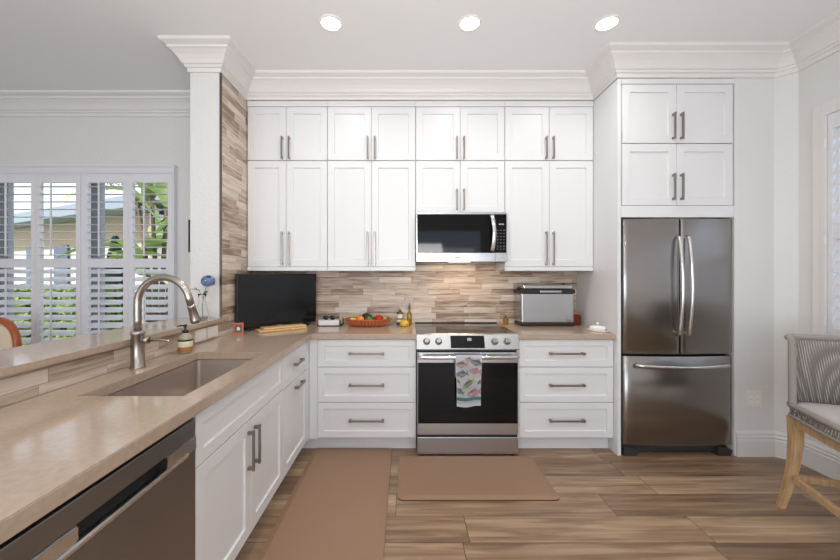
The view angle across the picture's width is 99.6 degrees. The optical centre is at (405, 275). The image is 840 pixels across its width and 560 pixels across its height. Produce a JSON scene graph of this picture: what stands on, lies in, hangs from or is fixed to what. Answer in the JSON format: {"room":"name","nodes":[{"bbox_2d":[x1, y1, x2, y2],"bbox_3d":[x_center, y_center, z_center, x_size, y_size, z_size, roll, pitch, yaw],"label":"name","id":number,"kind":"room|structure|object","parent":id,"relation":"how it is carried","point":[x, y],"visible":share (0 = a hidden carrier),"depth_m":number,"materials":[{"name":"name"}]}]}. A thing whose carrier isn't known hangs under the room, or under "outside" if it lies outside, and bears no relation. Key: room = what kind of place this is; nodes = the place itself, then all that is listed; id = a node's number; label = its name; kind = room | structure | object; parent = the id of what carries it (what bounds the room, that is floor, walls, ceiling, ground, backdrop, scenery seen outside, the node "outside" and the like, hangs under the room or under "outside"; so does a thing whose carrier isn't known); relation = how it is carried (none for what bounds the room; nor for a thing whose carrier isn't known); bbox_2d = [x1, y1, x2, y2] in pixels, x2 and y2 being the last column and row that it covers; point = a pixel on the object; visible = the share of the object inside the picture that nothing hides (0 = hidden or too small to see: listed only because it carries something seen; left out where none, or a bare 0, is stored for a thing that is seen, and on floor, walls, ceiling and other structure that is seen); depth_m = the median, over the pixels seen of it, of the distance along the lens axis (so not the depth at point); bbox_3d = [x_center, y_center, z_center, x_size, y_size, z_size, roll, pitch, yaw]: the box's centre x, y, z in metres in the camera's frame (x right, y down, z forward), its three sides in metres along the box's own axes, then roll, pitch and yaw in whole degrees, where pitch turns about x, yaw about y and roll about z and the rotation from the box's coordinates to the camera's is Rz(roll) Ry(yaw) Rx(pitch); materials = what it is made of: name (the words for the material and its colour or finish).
{"room":"kitchen","nodes":[
{"label":"kitchen","id":0,"kind":"room"},
{"bbox_2d":[1,336,219,407],"bbox_3d":[-1.445,0.845,0.700,0.170,1.017,3.800,0,0,0],"label":"wall","id":1,"kind":"structure","parent":0,"point":[219,336],"depth_m":1.50,"materials":[{"name":"white paint"}]},
{"bbox_2d":[0,317,228,377],"bbox_3d":[-1.502,0.320,0.705,0.355,0.030,3.910,0,0,0],"label":"bar ledge","id":2,"kind":"object","parent":1,"relation":"on","point":[15,360],"visible":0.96,"depth_m":1.56,"materials":[{"name":"stone"}]},
{"bbox_2d":[197,294,208,319],"bbox_3d":[-1.435,0.215,2.500,0.080,0.180,0.080,0,0,0],"label":"flower vase","id":3,"kind":"object","parent":2,"relation":"on","point":[202,309],"visible":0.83,"depth_m":2.48,"materials":[{"name":"clear glass"}]},
{"bbox_2d":[190,275,215,293],"bbox_3d":[-1.428,0.144,2.490,0.176,0.299,0.094,0,0,0],"label":"flower","id":4,"kind":"object","parent":3,"relation":"in","point":[209,281],"visible":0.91,"depth_m":2.46,"materials":[{"name":"blue plant"}]},
{"bbox_2d":[0,74,260,407],"bbox_3d":[-1.355,-0.524,1.059,0.010,1.924,4.518,0,0,0],"label":"cladding","id":5,"kind":"object","parent":1,"relation":"attached to","point":[15,388],"visible":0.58,"depth_m":2.64,"materials":[{"name":"tile"}]},
{"bbox_2d":[195,328,206,342],"bbox_3d":[-1.348,0.388,2.333,0.008,0.078,0.128,0,0,0],"label":"wall outlet","id":6,"kind":"object","parent":5,"relation":"attached to","point":[201,334],"visible":1,"depth_m":2.33,"materials":[{"name":"white plastic"}]},
{"bbox_2d":[207,325,217,338],"bbox_3d":[-1.348,0.388,2.478,0.008,0.078,0.128,0,0,0],"label":"wall outlet","id":7,"kind":"object","parent":5,"relation":"attached to","point":[212,331],"visible":1,"depth_m":2.47,"materials":[{"name":"white plastic"}]},
{"bbox_2d":[190,73,232,332],"bbox_3d":[-1.470,-0.157,2.960,0.220,3.020,0.720,0,0,0],"label":"wall column","id":8,"kind":"structure","parent":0,"point":[204,87],"depth_m":2.60,"materials":[{"name":"white paint"}]},
{"bbox_2d":[188,220,189,251],"bbox_3d":[-1.597,-0.297,2.640,0.034,0.240,0.020,0,0,0],"label":"door pull","id":9,"kind":"object","parent":8,"relation":"attached to","point":[188,220],"visible":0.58,"depth_m":2.63,"materials":[{"name":"black metal"}]},
{"bbox_2d":[219,73,221,316],"bbox_3d":[-1.355,-0.591,2.598,0.017,1.788,0.004,0,0,0],"label":"strip","id":10,"kind":"object","parent":8,"relation":"attached to","point":[220,74],"visible":1,"depth_m":2.60,"materials":[{"name":"grey paint"}]},
{"bbox_2d":[0,117,503,317],"bbox_3d":[-1.045,-0.157,3.395,8.110,3.020,0.150,0,0,0],"label":"wall","id":11,"kind":"structure","parent":0,"point":[23,140],"depth_m":3.32,"materials":[{"name":"white paint"}]},
{"bbox_2d":[0,165,177,344],"bbox_3d":[-3.225,0.165,3.356,2.190,2.377,0.188,0,0,0],"label":"window","id":12,"kind":"structure","parent":11,"relation":"in","point":[4,169],"depth_m":3.42,"materials":[{"name":"white paint"}]},
{"bbox_2d":[0,174,35,345],"bbox_3d":[-3.623,0.190,3.283,0.411,2.267,0.099,0,0,0],"label":"window shutter","id":13,"kind":"object","parent":12,"relation":"attached to","point":[4,178],"visible":0.63,"depth_m":3.28,"materials":[{"name":"white paint"}]},
{"bbox_2d":[36,174,80,342],"bbox_3d":[-3.209,0.190,3.283,0.411,2.267,0.099,0,0,0],"label":"window shutter","id":14,"kind":"object","parent":12,"relation":"attached to","point":[41,263],"visible":0.7,"depth_m":3.28,"materials":[{"name":"white paint"}]},
{"bbox_2d":[83,174,127,334],"bbox_3d":[-2.772,0.190,3.283,0.411,2.267,0.099,0,0,0],"label":"window shutter","id":15,"kind":"object","parent":12,"relation":"attached to","point":[88,263],"visible":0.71,"depth_m":3.28,"materials":[{"name":"white paint"}]},
{"bbox_2d":[128,174,172,326],"bbox_3d":[-2.360,0.190,3.283,0.411,2.267,0.099,0,0,0],"label":"window shutter","id":16,"kind":"object","parent":12,"relation":"attached to","point":[133,263],"visible":0.56,"depth_m":3.28,"materials":[{"name":"white paint"}]},
{"bbox_2d":[247,161,327,270],"bbox_3d":[-1.006,-0.510,3.143,0.677,0.933,0.330,0,0,0],"label":"upper cabinet","id":17,"kind":"object","parent":11,"relation":"attached to","point":[288,200],"visible":1,"depth_m":3.02,"materials":[{"name":"white paint"}]},
{"bbox_2d":[247,101,327,161],"bbox_3d":[-1.006,-1.231,3.143,0.677,0.504,0.330,0,0,0],"label":"upper cabinet","id":18,"kind":"object","parent":11,"relation":"attached to","point":[277,130],"visible":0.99,"depth_m":3.01,"materials":[{"name":"white paint"}]},
{"bbox_2d":[327,161,415,270],"bbox_3d":[-0.292,-0.510,3.143,0.747,0.933,0.330,0,0,0],"label":"upper cabinet","id":19,"kind":"object","parent":11,"relation":"attached to","point":[371,205],"visible":1,"depth_m":3.02,"materials":[{"name":"white paint"}]},
{"bbox_2d":[327,101,415,161],"bbox_3d":[-0.292,-1.231,3.143,0.747,0.504,0.330,0,0,0],"label":"upper cabinet","id":20,"kind":"object","parent":11,"relation":"attached to","point":[371,131],"visible":1,"depth_m":3.01,"materials":[{"name":"white paint"}]},
{"bbox_2d":[261,264,576,322],"bbox_3d":[0.121,0.161,3.314,2.939,0.554,0.010,0,0,0],"label":"tile backsplash","id":21,"kind":"structure","parent":11,"relation":"attached to","point":[439,292],"depth_m":3.31,"materials":[{"name":"tile"}]},
{"bbox_2d":[405,297,412,309],"bbox_3d":[0.030,0.253,3.305,0.075,0.118,0.008,0,0,0],"label":"wall outlet","id":22,"kind":"object","parent":21,"relation":"attached to","point":[408,300],"visible":0.9,"depth_m":3.30,"materials":[{"name":"beige plastic"}]},
{"bbox_2d":[0,10,839,116],"bbox_3d":[0.344,-1.577,1.730,10.174,0.180,4.544,0,0,40],"label":"trim","id":23,"kind":"structure","parent":11,"relation":"attached to","point":[198,53],"depth_m":2.90,"materials":[{"name":"white paint"}]},
{"bbox_2d":[415,161,503,216],"bbox_3d":[0.460,-0.756,3.143,0.754,0.442,0.330,0,0,0],"label":"upper cabinet","id":24,"kind":"object","parent":11,"relation":"attached to","point":[440,186],"visible":0.98,"depth_m":3.02,"materials":[{"name":"white paint"}]},
{"bbox_2d":[415,212,506,262],"bbox_3d":[0.460,-0.325,3.095,0.750,0.415,0.422,0,0,0],"label":"microwave","id":25,"kind":"object","parent":24,"relation":"attached to","point":[440,237],"visible":1,"depth_m":2.93,"materials":[{"name":"grey metal"}]},
{"bbox_2d":[415,101,504,163],"bbox_3d":[0.460,-1.231,3.143,0.754,0.504,0.330,0,0,0],"label":"upper cabinet","id":26,"kind":"object","parent":11,"relation":"attached to","point":[444,130],"visible":0.99,"depth_m":3.01,"materials":[{"name":"white paint"}]},
{"bbox_2d":[496,161,592,270],"bbox_3d":[1.214,-0.510,3.143,0.749,0.933,0.330,0,0,0],"label":"upper cabinet","id":27,"kind":"object","parent":11,"relation":"attached to","point":[548,205],"visible":0.98,"depth_m":3.02,"materials":[{"name":"white paint"}]},
{"bbox_2d":[504,101,592,161],"bbox_3d":[1.214,-1.231,3.143,0.749,0.504,0.330,0,0,0],"label":"upper cabinet","id":28,"kind":"object","parent":11,"relation":"attached to","point":[533,130],"visible":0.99,"depth_m":3.01,"materials":[{"name":"white paint"}]},
{"bbox_2d":[621,79,733,143],"bbox_3d":[2.043,-1.242,2.974,0.849,0.486,0.672,0,0,0],"label":"upper cabinet","id":29,"kind":"object","parent":11,"relation":"attached to","point":[653,111],"visible":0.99,"depth_m":2.67,"materials":[{"name":"white paint"}]},
{"bbox_2d":[0,0,839,94],"bbox_3d":[-1.045,-1.767,0.060,8.110,0.200,6.820,0,0,0],"label":"ceiling","id":30,"kind":"structure","parent":0,"point":[45,44],"depth_m":2.43,"materials":[{"name":"white paint"}]},
{"bbox_2d":[319,14,342,31],"bbox_3d":[-0.494,-1.663,2.340,0.160,0.006,0.160,0,0,0],"label":"recessed light","id":31,"kind":"object","parent":30,"relation":"in","point":[332,23],"visible":1,"depth_m":2.33,"materials":[{"name":"white plastic"}]},
{"bbox_2d":[457,14,481,31],"bbox_3d":[0.420,-1.663,2.340,0.160,0.006,0.160,0,0,0],"label":"recessed light","id":32,"kind":"object","parent":30,"relation":"in","point":[471,22],"visible":1,"depth_m":2.33,"materials":[{"name":"white glass"}]},
{"bbox_2d":[593,14,620,31],"bbox_3d":[1.324,-1.663,2.340,0.160,0.006,0.160,0,0,0],"label":"recessed light","id":33,"kind":"object","parent":30,"relation":"in","point":[608,22],"visible":1,"depth_m":2.33,"materials":[{"name":"white glass"}]},
{"bbox_2d":[235,435,839,559],"bbox_3d":[-1.045,1.393,-0.015,8.110,0.080,6.670,0,0,0],"label":"floor","id":34,"kind":"structure","parent":0,"point":[647,505],"depth_m":2.01,"materials":[{"name":"brown wood"}]},
{"bbox_2d":[0,317,21,349],"bbox_3d":[-3.303,0.838,2.596,0.540,1.035,0.544,0,0,12],"label":"dining chair","id":35,"kind":"object","parent":34,"relation":"on","point":[10,336],"visible":0.29,"depth_m":2.75,"materials":[{"name":"brown wood"}]},
{"bbox_2d":[0,418,195,559],"bbox_3d":[-1.032,0.922,0.950,0.597,0.862,0.608,0,0,0],"label":"dishwasher","id":36,"kind":"object","parent":34,"relation":"on","point":[143,508],"visible":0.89,"depth_m":0.97,"materials":[{"name":"grey metal"}]},
{"bbox_2d":[192,358,282,559],"bbox_3d":[-1.029,0.919,1.708,0.632,0.868,0.900,0,0,0],"label":"base cabinet","id":37,"kind":"object","parent":34,"relation":"on","point":[239,450],"visible":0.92,"depth_m":1.58,"materials":[{"name":"white paint"}]},
{"bbox_2d":[283,341,311,478],"bbox_3d":[-1.029,0.919,2.730,0.632,0.868,1.140,0,0,0],"label":"base cabinet","id":38,"kind":"object","parent":34,"relation":"on","point":[296,363],"visible":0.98,"depth_m":2.40,"materials":[{"name":"white paint"}]},
{"bbox_2d":[257,448,391,559],"bbox_3d":[-0.408,1.345,1.913,0.600,0.015,1.725,0,0,0],"label":"floor mat","id":39,"kind":"object","parent":34,"relation":"on","point":[337,507],"visible":1,"depth_m":2.02,"materials":[{"name":"brown rubber"}]},
{"bbox_2d":[309,339,415,447],"bbox_3d":[-0.332,0.918,2.991,0.819,0.870,0.617,0,0,0],"label":"base cabinet","id":40,"kind":"object","parent":34,"relation":"on","point":[362,392],"visible":0.98,"depth_m":2.72,"materials":[{"name":"white paint"}]},
{"bbox_2d":[0,323,416,544],"bbox_3d":[-0.635,0.460,1.344,1.431,0.042,3.928,0,0,0],"label":"countertop","id":41,"kind":"structure","parent":40,"relation":"on","point":[56,444],"depth_m":1.11,"materials":[{"name":"stone"}]},
{"bbox_2d":[129,274,200,368],"bbox_3d":[-1.152,0.215,1.700,0.332,0.448,0.066,0,0,0],"label":"faucet","id":42,"kind":"object","parent":41,"relation":"on","point":[138,340],"visible":1,"depth_m":1.69,"materials":[{"name":"silver metal"}]},
{"bbox_2d":[107,360,249,395],"bbox_3d":[-1.006,0.584,1.670,0.432,0.202,0.780,0,0,0],"label":"sink","id":43,"kind":"object","parent":41,"relation":"in","point":[182,380],"visible":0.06,"depth_m":1.91,"materials":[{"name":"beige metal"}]},
{"bbox_2d":[177,324,192,353],"bbox_3d":[-1.262,0.357,2.030,0.076,0.163,0.076,0,0,0],"label":"soap bottle","id":44,"kind":"object","parent":41,"relation":"on","point":[185,340],"visible":1,"depth_m":2.00,"materials":[{"name":"beige"}]},
{"bbox_2d":[233,323,243,334],"bbox_3d":[-1.267,0.397,2.689,0.072,0.085,0.054,0,0,-14],"label":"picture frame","id":45,"kind":"object","parent":41,"relation":"on","point":[238,328],"visible":1,"depth_m":2.67,"materials":[{"name":"orange wood"}]},
{"bbox_2d":[234,324,241,332],"bbox_3d":[-1.264,0.397,2.676,0.052,0.061,0.016,0,0,-14],"label":"picture","id":46,"kind":"object","parent":45,"relation":"attached to","point":[237,327],"depth_m":2.67,"materials":[{"name":"blue"}]},
{"bbox_2d":[235,274,315,330],"bbox_3d":[-1.089,0.209,3.024,0.690,0.456,0.131,0,0,-44],"label":"television","id":47,"kind":"object","parent":41,"relation":"on","point":[261,300],"visible":0.88,"depth_m":2.97,"materials":[{"name":"black plastic"}]},
{"bbox_2d":[255,326,306,332],"bbox_3d":[-1.012,0.431,2.893,0.385,0.016,0.130,0,0,-38],"label":"cutting board","id":48,"kind":"object","parent":41,"relation":"on","point":[305,327],"visible":0.72,"depth_m":2.81,"materials":[{"name":"brown wood"}]},
{"bbox_2d":[260,323,305,329],"bbox_3d":[-1.000,0.414,2.905,0.345,0.016,0.100,0,0,-38],"label":"cutting board","id":49,"kind":"object","parent":48,"relation":"on","point":[301,324],"visible":1,"depth_m":2.86,"materials":[{"name":"brown wood"}]},
{"bbox_2d":[317,317,343,325],"bbox_3d":[-0.675,0.407,3.175,0.206,0.064,0.166,0,0,0],"label":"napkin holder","id":50,"kind":"object","parent":41,"relation":"on","point":[336,322],"visible":1,"depth_m":3.10,"materials":[{"name":"white ceramic"}]},
{"bbox_2d":[323,316,337,319],"bbox_3d":[-0.675,0.367,3.172,0.126,0.039,0.117,0,0,0],"label":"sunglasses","id":51,"kind":"object","parent":50,"relation":"on","point":[324,317],"visible":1,"depth_m":3.12,"materials":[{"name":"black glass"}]},
{"bbox_2d":[344,317,390,326],"bbox_3d":[-0.335,0.405,3.130,0.413,0.068,0.252,0,0,0],"label":"fruit basket","id":52,"kind":"object","parent":41,"relation":"on","point":[355,323],"visible":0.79,"depth_m":3.04,"materials":[{"name":"wicker"}]},
{"bbox_2d":[362,312,371,319],"bbox_3d":[-0.352,0.366,3.175,0.099,0.086,0.073,0,0,0],"label":"avocado","id":53,"kind":"object","parent":52,"relation":"in","point":[366,314],"visible":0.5,"depth_m":3.15,"materials":[{"name":"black food"}]},
{"bbox_2d":[374,315,383,319],"bbox_3d":[-0.235,0.365,3.085,0.079,0.072,0.072,0,0,0],"label":"tomato","id":54,"kind":"object","parent":52,"relation":"in","point":[380,317],"visible":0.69,"depth_m":3.06,"materials":[{"name":"red food"}]},
{"bbox_2d":[397,309,402,324],"bbox_3d":[-0.055,0.370,3.200,0.060,0.138,0.060,0,0,0],"label":"grinder","id":55,"kind":"object","parent":41,"relation":"on","point":[399,313],"visible":0.88,"depth_m":3.18,"materials":[{"name":"beige"}]},
{"bbox_2d":[397,314,402,321],"bbox_3d":[-0.055,0.389,3.200,0.056,0.100,0.056,0,0,0],"label":"jar","id":56,"kind":"object","parent":55,"relation":"on","point":[399,316],"depth_m":3.18,"materials":[{"name":"beige"}]},
{"bbox_2d":[400,319,408,326],"bbox_3d":[-0.015,0.409,3.100,0.080,0.060,0.080,0,0,0],"label":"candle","id":57,"kind":"object","parent":41,"relation":"on","point":[404,323],"visible":1,"depth_m":3.07,"materials":[{"name":"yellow wax"}]},
{"bbox_2d":[407,303,411,324],"bbox_3d":[0.030,0.339,3.170,0.044,0.200,0.044,0,0,0],"label":"oil bottle","id":58,"kind":"object","parent":41,"relation":"on","point":[409,314],"visible":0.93,"depth_m":3.16,"materials":[{"name":"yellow glass"}]},
{"bbox_2d":[415,322,519,455],"bbox_3d":[0.464,0.890,2.950,0.767,0.925,0.706,0,0,0],"label":"range","id":59,"kind":"object","parent":34,"relation":"on","point":[442,427],"visible":1,"depth_m":2.66,"materials":[{"name":"grey metal"}]},
{"bbox_2d":[415,323,514,332],"bbox_3d":[0.463,0.442,2.999,0.759,0.012,0.592,0,0,0],"label":"cooktop","id":60,"kind":"object","parent":59,"relation":"in","point":[420,327],"depth_m":2.95,"materials":[{"name":"grey glass"}]},
{"bbox_2d":[455,355,481,406],"bbox_3d":[0.459,0.769,2.611,0.194,0.379,0.053,0,0,0],"label":"dish towel","id":61,"kind":"object","parent":59,"relation":"hanging from","point":[468,368],"visible":1,"depth_m":2.59,"materials":[{"name":"white fabric"}]},
{"bbox_2d":[397,456,558,500],"bbox_3d":[0.442,1.345,2.395,0.987,0.015,0.520,0,0,0],"label":"floor mat","id":62,"kind":"object","parent":34,"relation":"on","point":[420,478],"visible":1,"depth_m":2.32,"materials":[{"name":"brown rubber"}]},
{"bbox_2d":[516,339,612,447],"bbox_3d":[1.220,0.918,2.991,0.739,0.870,0.617,0,0,0],"label":"base cabinet","id":63,"kind":"object","parent":34,"relation":"on","point":[565,386],"visible":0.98,"depth_m":2.72,"materials":[{"name":"white paint"}]},
{"bbox_2d":[498,323,614,338],"bbox_3d":[1.217,0.460,2.999,0.744,0.042,0.618,0,0,0],"label":"countertop","id":64,"kind":"structure","parent":63,"relation":"on","point":[576,331],"depth_m":2.76,"materials":[{"name":"stone"}]},
{"bbox_2d":[503,311,508,324],"bbox_3d":[0.905,0.379,3.220,0.050,0.120,0.050,0,0,0],"label":"oil cruet","id":65,"kind":"object","parent":64,"relation":"on","point":[505,320],"visible":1,"depth_m":3.21,"materials":[{"name":"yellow glass"}]},
{"bbox_2d":[514,283,574,325],"bbox_3d":[1.223,0.251,3.176,0.490,0.376,0.217,0,0,0],"label":"toaster oven","id":66,"kind":"object","parent":64,"relation":"on","point":[535,304],"visible":1,"depth_m":3.09,"materials":[{"name":"silver metal"}]},
{"bbox_2d":[573,313,580,324],"bbox_3d":[1.522,0.385,3.190,0.073,0.108,0.070,0,0,0],"label":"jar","id":67,"kind":"object","parent":64,"relation":"on","point":[577,317],"visible":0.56,"depth_m":3.15,"materials":[{"name":"brown glass"}]},
{"bbox_2d":[587,322,607,331],"bbox_3d":[1.522,0.403,2.820,0.093,0.072,0.160,0,0,-42],"label":"butter dish","id":68,"kind":"object","parent":64,"relation":"on","point":[596,328],"visible":1,"depth_m":2.80,"materials":[{"name":"white ceramic"}]},
{"bbox_2d":[577,79,620,455],"bbox_3d":[1.604,-0.066,2.990,0.026,2.838,0.640,0,0,0],"label":"end panel","id":69,"kind":"object","parent":34,"relation":"on","point":[599,289],"visible":0.51,"depth_m":2.80,"materials":[{"name":"white paint"}]},
{"bbox_2d":[621,219,732,455],"bbox_3d":[2.044,0.462,2.934,0.828,1.782,0.712,0,0,0],"label":"refrigerator","id":70,"kind":"object","parent":34,"relation":"on","point":[676,274],"visible":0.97,"depth_m":2.65,"materials":[{"name":"grey metal"}]},
{"bbox_2d":[775,334,839,518],"bbox_3d":[2.405,0.846,1.720,0.676,1.014,0.622,0,0,20],"label":"woven chair","id":71,"kind":"object","parent":34,"relation":"on","point":[823,415],"visible":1,"depth_m":2.01,"materials":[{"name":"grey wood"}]},
{"bbox_2d":[797,402,839,425],"bbox_3d":[2.400,0.729,1.707,0.568,0.038,0.522,0,0,20],"label":"seat cushion","id":72,"kind":"object","parent":71,"relation":"on","point":[827,411],"depth_m":1.90,"materials":[{"name":"grey fabric"}]},
{"bbox_2d":[621,144,733,218],"bbox_3d":[2.043,-0.720,2.974,0.849,0.555,0.672,0,0,0],"label":"upper cabinet","id":73,"kind":"object","parent":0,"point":[659,181],"visible":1,"depth_m":2.67,"materials":[{"name":"white paint"}]},
{"bbox_2d":[699,72,798,455],"bbox_3d":[2.665,-0.157,2.953,0.390,3.020,0.734,0,0,0],"label":"wall","id":74,"kind":"structure","parent":0,"point":[765,221],"depth_m":2.67,"materials":[{"name":"white paint"}]},
{"bbox_2d":[746,391,760,406],"bbox_3d":[2.612,0.925,2.666,0.112,0.125,0.008,0,0,0],"label":"wall outlet","id":75,"kind":"object","parent":74,"relation":"attached to","point":[753,398],"visible":1,"depth_m":2.66,"materials":[{"name":"white plastic"}]},
{"bbox_2d":[749,395,752,403],"bbox_3d":[2.588,0.925,2.663,0.034,0.066,0.002,0,0,0],"label":"socket","id":76,"kind":"object","parent":75,"relation":"attached to","point":[750,396],"depth_m":2.66,"materials":[{"name":"white plastic"}]},
{"bbox_2d":[755,395,759,403],"bbox_3d":[2.636,0.925,2.663,0.034,0.066,0.002,0,0,0],"label":"socket","id":77,"kind":"object","parent":75,"relation":"attached to","point":[757,397],"depth_m":2.66,"materials":[{"name":"white plastic"}]},
{"bbox_2d":[799,51,839,450],"bbox_3d":[2.935,-0.157,0.060,0.150,3.020,6.520,0,0,0],"label":"wall","id":78,"kind":"structure","parent":0,"point":[819,83],"depth_m":2.53,"materials":[{"name":"white paint"}]},
{"bbox_2d":[735,431,839,479],"bbox_3d":[2.669,1.258,-0.265,0.382,0.190,5.870,0,0,0],"label":"baseboard","id":79,"kind":"structure","parent":78,"relation":"attached to","point":[824,460],"depth_m":2.64,"materials":[{"name":"white paint"}]},
{"bbox_2d":[812,97,839,363],"bbox_3d":[2.893,-0.307,1.698,0.124,1.800,1.575,0,0,0],"label":"window","id":80,"kind":"structure","parent":78,"relation":"in","point":[820,113],"depth_m":2.43,"materials":[{"name":"white paint"}]},
{"bbox_2d":[828,111,839,346],"bbox_3d":[2.841,-0.307,2.175,0.074,1.558,0.446,0,0,0],"label":"window shutter","id":81,"kind":"object","parent":80,"relation":"attached to","point":[834,118],"visible":0.84,"depth_m":2.37,"materials":[{"name":"white paint"}]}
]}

